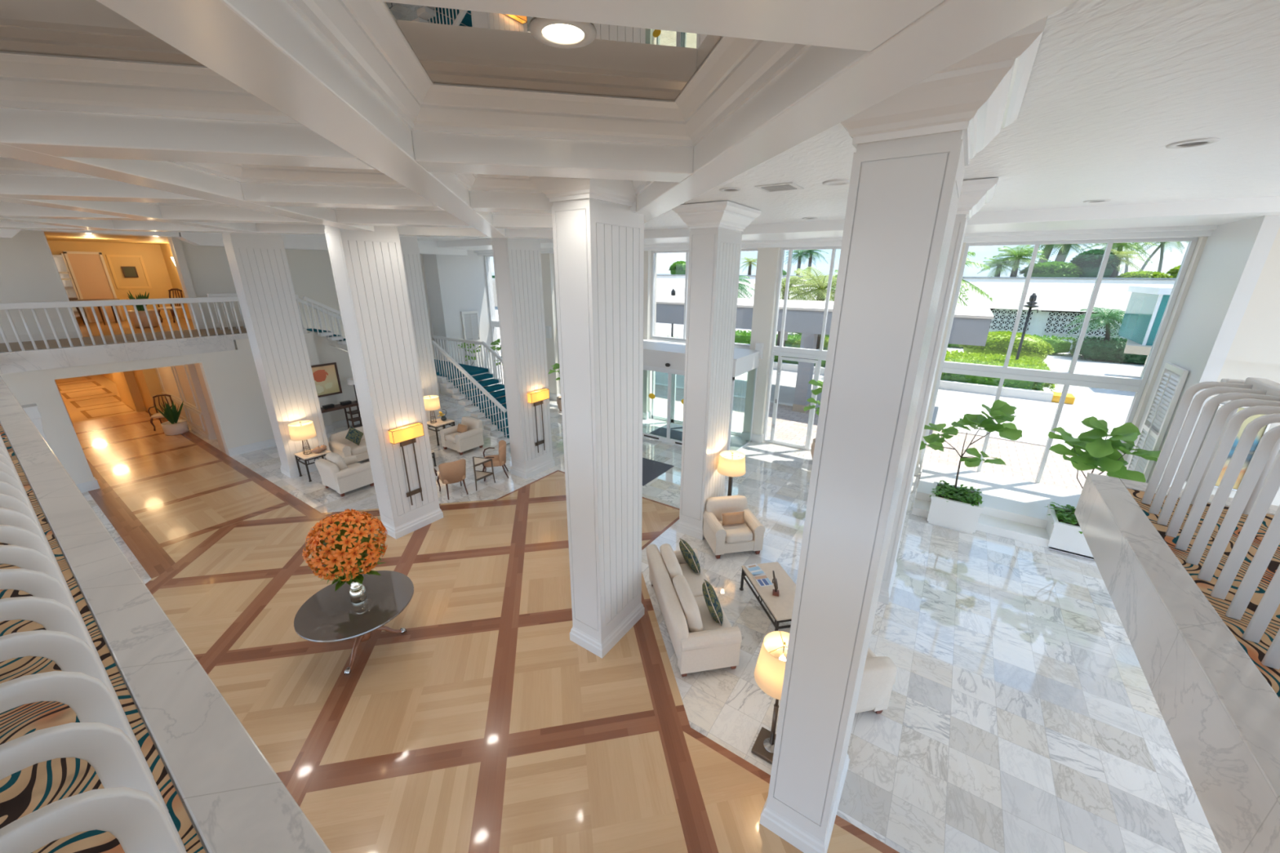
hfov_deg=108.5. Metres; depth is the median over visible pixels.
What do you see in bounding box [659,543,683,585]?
cushion
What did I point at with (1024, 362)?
hedge
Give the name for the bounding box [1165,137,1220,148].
recessed light
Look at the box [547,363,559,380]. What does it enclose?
fig tree
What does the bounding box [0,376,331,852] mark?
marble ledge
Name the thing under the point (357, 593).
vase
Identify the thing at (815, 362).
door
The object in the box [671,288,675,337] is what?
lamp post
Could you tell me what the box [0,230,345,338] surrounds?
wall
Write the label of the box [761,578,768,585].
picture
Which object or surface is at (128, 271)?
painting
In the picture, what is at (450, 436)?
seat cushion
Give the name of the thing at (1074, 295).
wall
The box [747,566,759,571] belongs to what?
picture
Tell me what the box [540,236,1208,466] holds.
wall
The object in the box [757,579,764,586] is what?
picture
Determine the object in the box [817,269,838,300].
palm tree
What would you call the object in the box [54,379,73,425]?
wall
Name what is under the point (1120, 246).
palm tree
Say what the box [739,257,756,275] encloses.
palm tree
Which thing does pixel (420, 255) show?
wall
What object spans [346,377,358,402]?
lamp
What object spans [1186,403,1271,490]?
painting
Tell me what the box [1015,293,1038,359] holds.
lamp post
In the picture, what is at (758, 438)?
window
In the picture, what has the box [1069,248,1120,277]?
shrub
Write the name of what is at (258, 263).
column
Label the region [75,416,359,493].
baseboard
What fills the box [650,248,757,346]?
window
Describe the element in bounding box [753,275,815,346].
palm tree
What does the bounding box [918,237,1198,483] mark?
window
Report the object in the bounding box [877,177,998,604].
column
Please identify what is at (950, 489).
ground cover
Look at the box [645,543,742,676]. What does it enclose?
sofa
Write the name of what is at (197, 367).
wall
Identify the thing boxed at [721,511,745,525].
throw pillow
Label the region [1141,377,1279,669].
railing
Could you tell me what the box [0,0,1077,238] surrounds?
ceiling beams
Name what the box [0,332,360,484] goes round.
wall
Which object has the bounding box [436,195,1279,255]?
ceiling
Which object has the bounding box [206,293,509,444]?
staircase
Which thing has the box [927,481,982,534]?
planter
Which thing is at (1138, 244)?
palm tree
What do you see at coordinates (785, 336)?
sign
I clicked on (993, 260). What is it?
palm tree
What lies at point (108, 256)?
trim
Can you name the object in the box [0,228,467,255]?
trim
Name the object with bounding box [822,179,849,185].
ceiling speaker
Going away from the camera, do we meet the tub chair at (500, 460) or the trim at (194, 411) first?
the tub chair at (500, 460)
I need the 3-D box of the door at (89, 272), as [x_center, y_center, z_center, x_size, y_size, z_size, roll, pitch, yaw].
[-18.085,-4.618,15.290,0.090,2.220,0.820,12,22,32]
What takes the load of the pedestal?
on the floor at (479, 726)
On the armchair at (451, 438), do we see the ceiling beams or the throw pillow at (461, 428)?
the throw pillow at (461, 428)
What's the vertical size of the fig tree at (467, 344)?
1.872 m
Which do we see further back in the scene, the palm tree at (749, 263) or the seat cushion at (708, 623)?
the palm tree at (749, 263)
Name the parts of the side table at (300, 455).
leg, leg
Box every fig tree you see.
[457,342,480,364]
[488,338,505,389]
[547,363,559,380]
[803,379,822,416]
[919,399,1022,488]
[1048,416,1160,488]
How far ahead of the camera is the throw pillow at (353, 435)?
12.53 m
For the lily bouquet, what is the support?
in the vase at (357, 593)
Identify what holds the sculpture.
on the coffee table at (780, 607)
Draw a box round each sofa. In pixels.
[328,426,368,462]
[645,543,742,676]
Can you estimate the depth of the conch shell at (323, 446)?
11.86 m
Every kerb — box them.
[654,382,1085,451]
[773,361,1053,402]
[1051,391,1075,404]
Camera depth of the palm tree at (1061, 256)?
35.51 m
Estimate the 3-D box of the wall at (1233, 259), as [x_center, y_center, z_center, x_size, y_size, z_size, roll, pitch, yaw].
[9.947,-0.725,8.580,0.180,6.050,2.450,12,22,32]
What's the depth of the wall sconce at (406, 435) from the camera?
8.85 m
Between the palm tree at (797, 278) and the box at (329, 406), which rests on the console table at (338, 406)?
the box at (329, 406)
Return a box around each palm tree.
[737,275,754,298]
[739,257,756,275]
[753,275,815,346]
[780,266,837,349]
[785,249,815,275]
[793,249,828,273]
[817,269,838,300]
[956,251,992,306]
[977,256,1023,276]
[981,244,1050,276]
[1025,244,1082,262]
[1040,243,1098,262]
[1062,306,1125,341]
[1083,242,1158,276]
[1101,242,1146,273]
[1107,248,1144,277]
[1134,241,1184,271]
[1138,241,1189,270]
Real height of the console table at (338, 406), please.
0.880 m
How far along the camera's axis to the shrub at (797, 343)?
27.25 m
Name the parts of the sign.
plate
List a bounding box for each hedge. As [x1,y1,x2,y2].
[659,335,1044,391]
[734,329,827,346]
[787,332,1077,355]
[944,349,1059,391]
[1070,335,1147,364]
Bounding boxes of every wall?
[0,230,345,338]
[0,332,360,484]
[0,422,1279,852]
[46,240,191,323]
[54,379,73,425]
[101,368,166,414]
[155,364,217,439]
[194,363,226,453]
[419,253,440,393]
[422,249,502,395]
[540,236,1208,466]
[656,275,1175,313]
[911,461,1093,559]
[988,308,1126,349]
[1124,214,1279,487]
[1182,226,1279,506]
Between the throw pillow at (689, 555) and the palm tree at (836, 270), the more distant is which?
the palm tree at (836, 270)
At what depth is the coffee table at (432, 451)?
12.41 m
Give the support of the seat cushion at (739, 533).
on the armchair at (748, 536)
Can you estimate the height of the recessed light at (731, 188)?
0.013 m
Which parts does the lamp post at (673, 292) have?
post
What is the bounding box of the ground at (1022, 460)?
[500,362,1106,491]
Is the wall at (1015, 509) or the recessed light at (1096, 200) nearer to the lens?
the recessed light at (1096, 200)
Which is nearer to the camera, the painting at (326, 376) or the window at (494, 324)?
the painting at (326, 376)
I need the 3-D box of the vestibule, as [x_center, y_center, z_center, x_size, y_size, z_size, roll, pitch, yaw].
[1.339,-1.106,14.541,4.320,2.920,2.160,12,22,32]
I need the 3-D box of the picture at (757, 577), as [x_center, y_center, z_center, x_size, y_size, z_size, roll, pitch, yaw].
[1.902,2.375,7.251,0.200,0.001,0.070,-3,19,-11]
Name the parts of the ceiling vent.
blade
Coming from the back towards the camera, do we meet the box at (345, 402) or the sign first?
the sign
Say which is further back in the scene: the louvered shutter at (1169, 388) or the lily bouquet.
the louvered shutter at (1169, 388)
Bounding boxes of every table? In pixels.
[69,298,119,324]
[293,448,331,481]
[293,570,413,675]
[320,400,362,428]
[426,417,454,445]
[431,450,436,466]
[472,456,495,490]
[739,561,795,631]
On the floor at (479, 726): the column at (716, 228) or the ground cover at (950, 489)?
the column at (716, 228)
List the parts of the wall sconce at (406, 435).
shade frame, lamp shade, rod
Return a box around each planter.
[127,309,158,328]
[160,419,189,435]
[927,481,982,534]
[1045,503,1094,559]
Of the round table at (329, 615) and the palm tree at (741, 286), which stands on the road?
the palm tree at (741, 286)
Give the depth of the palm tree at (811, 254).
43.00 m
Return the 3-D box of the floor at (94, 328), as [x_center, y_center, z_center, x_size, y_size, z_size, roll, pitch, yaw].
[-16.365,-3.439,15.526,7.150,0.150,5.300,12,22,32]
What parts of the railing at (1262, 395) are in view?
rail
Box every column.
[222,232,329,478]
[324,225,443,539]
[399,235,443,436]
[491,237,555,479]
[525,175,644,658]
[671,200,761,540]
[760,15,1048,852]
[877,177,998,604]
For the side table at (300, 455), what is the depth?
11.58 m
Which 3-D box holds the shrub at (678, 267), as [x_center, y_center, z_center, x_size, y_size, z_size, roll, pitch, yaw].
[4.651,-17.802,52.259,2.891,1.923,3.036,3,19,8]
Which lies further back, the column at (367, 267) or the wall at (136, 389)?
the wall at (136, 389)
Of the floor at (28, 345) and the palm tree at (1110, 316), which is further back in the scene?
the palm tree at (1110, 316)
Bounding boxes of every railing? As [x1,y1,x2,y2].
[0,294,303,351]
[0,435,186,852]
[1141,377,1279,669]
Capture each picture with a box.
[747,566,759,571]
[751,570,764,574]
[754,575,767,579]
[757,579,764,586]
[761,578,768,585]
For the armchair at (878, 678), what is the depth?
5.22 m
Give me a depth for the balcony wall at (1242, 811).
2.08 m
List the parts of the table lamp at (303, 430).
lamp shade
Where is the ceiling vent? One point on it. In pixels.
(784, 186)
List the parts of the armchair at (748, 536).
arm, backrest, frame, arm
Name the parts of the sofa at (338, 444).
arm, backrest, frame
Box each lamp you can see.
[288,420,316,454]
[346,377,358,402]
[422,395,440,422]
[717,450,745,496]
[751,631,789,764]
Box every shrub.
[668,260,685,274]
[791,336,829,350]
[958,330,1053,362]
[1017,261,1085,277]
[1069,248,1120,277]
[1115,270,1173,278]
[1165,264,1181,278]
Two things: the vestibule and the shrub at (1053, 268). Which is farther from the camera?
the shrub at (1053, 268)
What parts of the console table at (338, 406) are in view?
leg frame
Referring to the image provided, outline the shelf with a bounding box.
[475,471,490,479]
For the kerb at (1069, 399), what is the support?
on the road
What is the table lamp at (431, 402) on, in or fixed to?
on the side table at (439, 422)
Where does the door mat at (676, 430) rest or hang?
on the floor at (479, 726)
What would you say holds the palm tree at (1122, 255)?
on the terrace
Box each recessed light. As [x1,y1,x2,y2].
[528,17,596,48]
[719,186,742,191]
[801,217,817,219]
[1083,199,1111,202]
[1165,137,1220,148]
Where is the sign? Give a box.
[779,331,787,356]
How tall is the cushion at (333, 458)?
0.514 m
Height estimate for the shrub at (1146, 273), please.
0.867 m
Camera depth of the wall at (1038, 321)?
32.99 m
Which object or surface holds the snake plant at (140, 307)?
on the planter at (131, 313)
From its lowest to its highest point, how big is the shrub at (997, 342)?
2.016 m
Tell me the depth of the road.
19.44 m
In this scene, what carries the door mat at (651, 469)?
on the floor at (479, 726)
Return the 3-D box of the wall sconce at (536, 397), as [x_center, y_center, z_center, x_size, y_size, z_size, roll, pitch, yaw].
[-2.540,-0.117,11.726,0.149,1.624,0.608,12,22,32]
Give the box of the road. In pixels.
[494,306,1144,447]
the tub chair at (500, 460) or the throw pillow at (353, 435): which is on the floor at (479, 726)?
the tub chair at (500, 460)
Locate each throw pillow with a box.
[344,426,364,445]
[457,423,467,432]
[679,538,700,575]
[702,578,723,626]
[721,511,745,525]
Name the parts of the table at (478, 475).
leg, frame, leg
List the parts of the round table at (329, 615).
leg, leg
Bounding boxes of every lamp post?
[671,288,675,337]
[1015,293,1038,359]
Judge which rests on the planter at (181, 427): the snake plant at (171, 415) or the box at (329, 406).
the snake plant at (171, 415)
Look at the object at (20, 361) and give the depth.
10.87 m
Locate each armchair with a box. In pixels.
[315,452,373,497]
[440,416,484,454]
[702,494,764,558]
[855,647,897,714]
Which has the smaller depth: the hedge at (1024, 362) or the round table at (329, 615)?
the round table at (329, 615)
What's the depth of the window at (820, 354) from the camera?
13.12 m
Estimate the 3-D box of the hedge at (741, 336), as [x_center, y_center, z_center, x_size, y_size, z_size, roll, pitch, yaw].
[11.217,-5.167,29.671,13.463,1.280,2.358,12,22,32]
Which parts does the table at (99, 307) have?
leg, leg, leg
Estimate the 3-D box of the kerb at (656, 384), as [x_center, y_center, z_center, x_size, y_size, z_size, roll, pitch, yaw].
[4.049,-1.312,19.887,75.000,0.040,0.250,12,22,32]
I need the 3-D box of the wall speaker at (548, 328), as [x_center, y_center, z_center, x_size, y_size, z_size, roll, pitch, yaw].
[-3.591,-3.717,18.126,0.220,0.460,0.120,12,22,32]
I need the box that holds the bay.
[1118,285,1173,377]
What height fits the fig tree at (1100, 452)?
1.992 m
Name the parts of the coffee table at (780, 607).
leg, leg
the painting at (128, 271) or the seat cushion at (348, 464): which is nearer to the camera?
the seat cushion at (348, 464)
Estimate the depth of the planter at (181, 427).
14.74 m
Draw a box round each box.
[321,404,334,408]
[340,400,351,405]
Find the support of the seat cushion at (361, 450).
on the sofa at (338, 444)
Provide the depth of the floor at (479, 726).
5.94 m
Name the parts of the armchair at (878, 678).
arm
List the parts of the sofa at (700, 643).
backrest, arm, arm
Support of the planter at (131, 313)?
on the floor at (94, 328)
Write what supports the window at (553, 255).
attached to the wall at (768, 258)
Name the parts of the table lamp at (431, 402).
lamp shade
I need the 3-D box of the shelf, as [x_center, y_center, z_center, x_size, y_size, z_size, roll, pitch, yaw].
[-3.993,1.183,11.375,0.480,0.015,0.500,12,22,32]
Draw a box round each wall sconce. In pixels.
[387,422,424,505]
[527,388,549,453]
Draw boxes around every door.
[62,251,124,322]
[771,356,817,448]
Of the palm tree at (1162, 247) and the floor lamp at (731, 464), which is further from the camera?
the palm tree at (1162, 247)
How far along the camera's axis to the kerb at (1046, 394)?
20.44 m
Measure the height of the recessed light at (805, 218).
0.013 m
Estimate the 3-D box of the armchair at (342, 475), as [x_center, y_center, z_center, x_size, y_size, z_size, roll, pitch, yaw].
[-7.128,1.044,11.103,0.949,0.930,0.888,12,22,32]
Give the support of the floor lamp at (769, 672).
on the floor at (479, 726)
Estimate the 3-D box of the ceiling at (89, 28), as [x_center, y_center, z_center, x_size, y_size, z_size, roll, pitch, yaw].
[-2.376,-1.604,1.619,1.390,0.013,1.470,-3,19,-10]
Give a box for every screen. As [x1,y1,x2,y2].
[989,308,1034,332]
[1043,311,1124,337]
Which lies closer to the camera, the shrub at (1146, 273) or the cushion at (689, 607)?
the cushion at (689, 607)
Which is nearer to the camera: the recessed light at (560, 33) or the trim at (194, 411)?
the recessed light at (560, 33)
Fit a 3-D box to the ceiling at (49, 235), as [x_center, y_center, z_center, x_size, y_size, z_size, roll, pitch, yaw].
[-15.608,-5.827,14.195,5.350,0.170,5.500,12,22,32]
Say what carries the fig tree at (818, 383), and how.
on the plant pot at (812, 447)
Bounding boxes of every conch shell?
[310,445,324,453]
[320,444,327,450]
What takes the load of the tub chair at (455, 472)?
on the floor at (479, 726)
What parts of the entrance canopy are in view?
post, post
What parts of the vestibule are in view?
door, door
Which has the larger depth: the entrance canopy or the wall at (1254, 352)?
the entrance canopy
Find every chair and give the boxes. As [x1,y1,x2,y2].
[147,394,172,431]
[157,288,188,322]
[433,458,468,499]
[482,440,508,481]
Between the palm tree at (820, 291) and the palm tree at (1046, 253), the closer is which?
the palm tree at (820, 291)
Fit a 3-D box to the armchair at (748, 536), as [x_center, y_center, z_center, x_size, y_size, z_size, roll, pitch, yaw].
[1.755,1.887,8.822,0.959,0.853,0.877,-3,19,-10]
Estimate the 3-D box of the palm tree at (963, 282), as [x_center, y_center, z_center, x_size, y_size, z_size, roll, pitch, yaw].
[13.351,-5.432,22.850,5.765,5.998,5.879,-9,21,-26]
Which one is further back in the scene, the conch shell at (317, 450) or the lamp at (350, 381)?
the lamp at (350, 381)
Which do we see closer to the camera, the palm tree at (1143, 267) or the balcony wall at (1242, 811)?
the balcony wall at (1242, 811)
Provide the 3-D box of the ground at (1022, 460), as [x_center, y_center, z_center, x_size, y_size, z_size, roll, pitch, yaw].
[2.823,-0.689,18.201,75.000,0.110,4.600,12,22,32]
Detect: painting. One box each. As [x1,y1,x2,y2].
[120,266,138,277]
[311,362,342,397]
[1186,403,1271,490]
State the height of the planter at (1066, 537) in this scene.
0.580 m
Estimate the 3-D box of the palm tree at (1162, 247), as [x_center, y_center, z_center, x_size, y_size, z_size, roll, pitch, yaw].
[43.699,-14.578,38.948,3.569,4.385,3.649,4,19,11]
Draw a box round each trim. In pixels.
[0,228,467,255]
[0,231,244,343]
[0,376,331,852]
[106,254,182,291]
[156,364,210,439]
[656,274,1176,279]
[990,308,1113,314]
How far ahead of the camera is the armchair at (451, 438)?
13.52 m
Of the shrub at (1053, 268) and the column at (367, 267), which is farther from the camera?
the shrub at (1053, 268)
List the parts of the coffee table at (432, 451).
leg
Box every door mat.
[642,457,673,485]
[648,422,682,440]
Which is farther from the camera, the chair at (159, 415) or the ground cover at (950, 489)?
the chair at (159, 415)
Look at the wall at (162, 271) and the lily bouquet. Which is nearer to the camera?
the lily bouquet
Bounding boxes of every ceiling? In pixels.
[0,0,204,66]
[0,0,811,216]
[44,231,168,244]
[383,1,722,100]
[417,0,1279,241]
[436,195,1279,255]
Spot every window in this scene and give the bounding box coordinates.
[484,254,499,384]
[549,392,919,475]
[553,254,560,388]
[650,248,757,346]
[763,246,840,450]
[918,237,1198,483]
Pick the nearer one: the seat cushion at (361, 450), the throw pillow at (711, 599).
the throw pillow at (711, 599)
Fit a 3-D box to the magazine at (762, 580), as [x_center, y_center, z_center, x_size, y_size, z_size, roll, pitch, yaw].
[1.915,2.399,7.192,0.212,0.010,0.282,-3,19,-11]
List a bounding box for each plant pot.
[556,395,561,410]
[810,438,815,460]
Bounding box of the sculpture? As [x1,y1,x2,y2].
[772,570,778,596]
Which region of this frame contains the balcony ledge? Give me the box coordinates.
[1087,472,1279,804]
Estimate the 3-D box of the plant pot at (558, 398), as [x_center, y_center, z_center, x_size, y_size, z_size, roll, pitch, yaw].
[-2.880,-0.876,17.646,0.600,0.480,0.600,12,22,32]
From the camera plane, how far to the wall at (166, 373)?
14.38 m
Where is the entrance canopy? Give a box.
[656,295,994,413]
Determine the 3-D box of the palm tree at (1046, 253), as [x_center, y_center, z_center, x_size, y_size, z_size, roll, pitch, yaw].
[32.042,-13.408,36.305,3.361,3.728,3.937,-2,19,-5]
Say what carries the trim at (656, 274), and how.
attached to the wall at (1074, 295)
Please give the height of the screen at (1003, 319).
1.550 m
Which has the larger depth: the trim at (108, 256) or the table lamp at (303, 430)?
the trim at (108, 256)
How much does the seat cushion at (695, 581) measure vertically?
0.175 m
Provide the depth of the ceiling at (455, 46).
2.22 m
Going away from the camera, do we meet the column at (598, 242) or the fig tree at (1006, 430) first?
the column at (598, 242)
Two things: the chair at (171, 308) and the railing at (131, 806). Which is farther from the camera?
the chair at (171, 308)
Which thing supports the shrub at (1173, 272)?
on the terrace
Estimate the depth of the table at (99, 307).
14.60 m
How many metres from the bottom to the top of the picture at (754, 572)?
0.001 m
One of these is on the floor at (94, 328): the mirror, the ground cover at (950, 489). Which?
the mirror
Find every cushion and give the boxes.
[325,452,347,470]
[346,439,367,455]
[346,462,359,467]
[445,431,461,443]
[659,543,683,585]
[672,574,703,632]
[679,563,708,596]
[688,595,731,632]
[719,520,752,542]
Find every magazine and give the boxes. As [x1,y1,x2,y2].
[744,563,764,576]
[752,573,773,586]
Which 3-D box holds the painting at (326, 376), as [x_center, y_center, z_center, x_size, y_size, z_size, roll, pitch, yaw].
[-10.231,-1.397,14.444,0.040,1.020,1.480,12,22,32]
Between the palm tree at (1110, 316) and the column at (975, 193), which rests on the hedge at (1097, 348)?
the palm tree at (1110, 316)
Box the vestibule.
[642,337,759,451]
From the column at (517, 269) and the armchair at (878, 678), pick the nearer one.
the armchair at (878, 678)
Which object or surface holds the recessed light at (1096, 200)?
in the ceiling at (1112, 84)
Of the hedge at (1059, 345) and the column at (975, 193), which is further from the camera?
the hedge at (1059, 345)
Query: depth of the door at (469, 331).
19.62 m
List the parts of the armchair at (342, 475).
backrest, arm, arm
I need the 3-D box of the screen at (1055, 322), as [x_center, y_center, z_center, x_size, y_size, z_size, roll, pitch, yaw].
[32.934,-6.558,30.169,9.800,1.550,0.130,12,22,32]
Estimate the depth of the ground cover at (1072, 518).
8.92 m
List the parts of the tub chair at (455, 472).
leg, leg, seat, backrest, leg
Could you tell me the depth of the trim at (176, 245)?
12.97 m
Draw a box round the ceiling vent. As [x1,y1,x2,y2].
[754,182,804,192]
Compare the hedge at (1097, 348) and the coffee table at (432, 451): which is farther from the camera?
the hedge at (1097, 348)
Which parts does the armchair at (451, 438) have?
frame, arm, arm, backrest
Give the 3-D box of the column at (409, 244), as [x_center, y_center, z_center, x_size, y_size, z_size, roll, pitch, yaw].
[-6.933,-2.609,14.003,0.590,6.030,1.040,12,22,32]
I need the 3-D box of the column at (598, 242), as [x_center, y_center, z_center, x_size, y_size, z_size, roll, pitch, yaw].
[-0.453,0.119,5.902,0.980,6.040,1.430,12,22,32]
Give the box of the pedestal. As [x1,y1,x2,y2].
[21,403,53,451]
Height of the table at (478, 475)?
0.651 m
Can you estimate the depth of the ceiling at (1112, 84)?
3.43 m
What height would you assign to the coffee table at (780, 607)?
0.450 m
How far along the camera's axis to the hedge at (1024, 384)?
20.79 m
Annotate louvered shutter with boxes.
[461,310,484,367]
[1126,362,1189,482]
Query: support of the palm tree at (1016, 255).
on the terrace
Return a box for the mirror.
[52,253,88,322]
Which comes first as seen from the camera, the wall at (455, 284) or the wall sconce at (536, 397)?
the wall sconce at (536, 397)
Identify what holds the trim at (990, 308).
attached to the wall at (1038, 321)
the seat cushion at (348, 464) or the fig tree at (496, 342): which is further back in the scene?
the fig tree at (496, 342)
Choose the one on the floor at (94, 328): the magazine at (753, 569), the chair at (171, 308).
the chair at (171, 308)
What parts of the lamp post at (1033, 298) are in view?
post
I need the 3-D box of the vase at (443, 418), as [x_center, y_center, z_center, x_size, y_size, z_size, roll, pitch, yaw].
[-6.104,-0.357,14.256,0.192,0.367,0.295,12,22,32]
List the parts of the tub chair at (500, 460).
arm, seat, backrest, leg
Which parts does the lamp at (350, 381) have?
lamp shade, stem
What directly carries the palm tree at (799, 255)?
on the terrace
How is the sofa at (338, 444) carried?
on the floor at (479, 726)
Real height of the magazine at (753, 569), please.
0.010 m
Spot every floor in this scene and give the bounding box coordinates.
[0,326,246,351]
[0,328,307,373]
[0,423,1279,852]
[55,374,1221,852]
[78,317,195,337]
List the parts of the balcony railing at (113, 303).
rail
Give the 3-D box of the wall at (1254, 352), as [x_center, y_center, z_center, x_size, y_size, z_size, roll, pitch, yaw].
[11.703,0.035,6.327,5.400,6.050,0.500,12,22,32]
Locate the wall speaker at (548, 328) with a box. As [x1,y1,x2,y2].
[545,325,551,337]
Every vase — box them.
[349,581,367,603]
[437,408,446,421]
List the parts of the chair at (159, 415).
leg, seat, backrest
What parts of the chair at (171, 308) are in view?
leg, seat, leg, backrest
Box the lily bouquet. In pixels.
[302,509,387,591]
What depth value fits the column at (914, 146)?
2.93 m
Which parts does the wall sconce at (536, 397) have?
shade frame, lamp shade, rod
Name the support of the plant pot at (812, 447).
on the floor at (479, 726)
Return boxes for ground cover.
[928,480,983,506]
[1046,502,1082,533]
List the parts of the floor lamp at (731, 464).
lamp shade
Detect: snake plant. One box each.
[127,290,149,311]
[154,400,183,423]

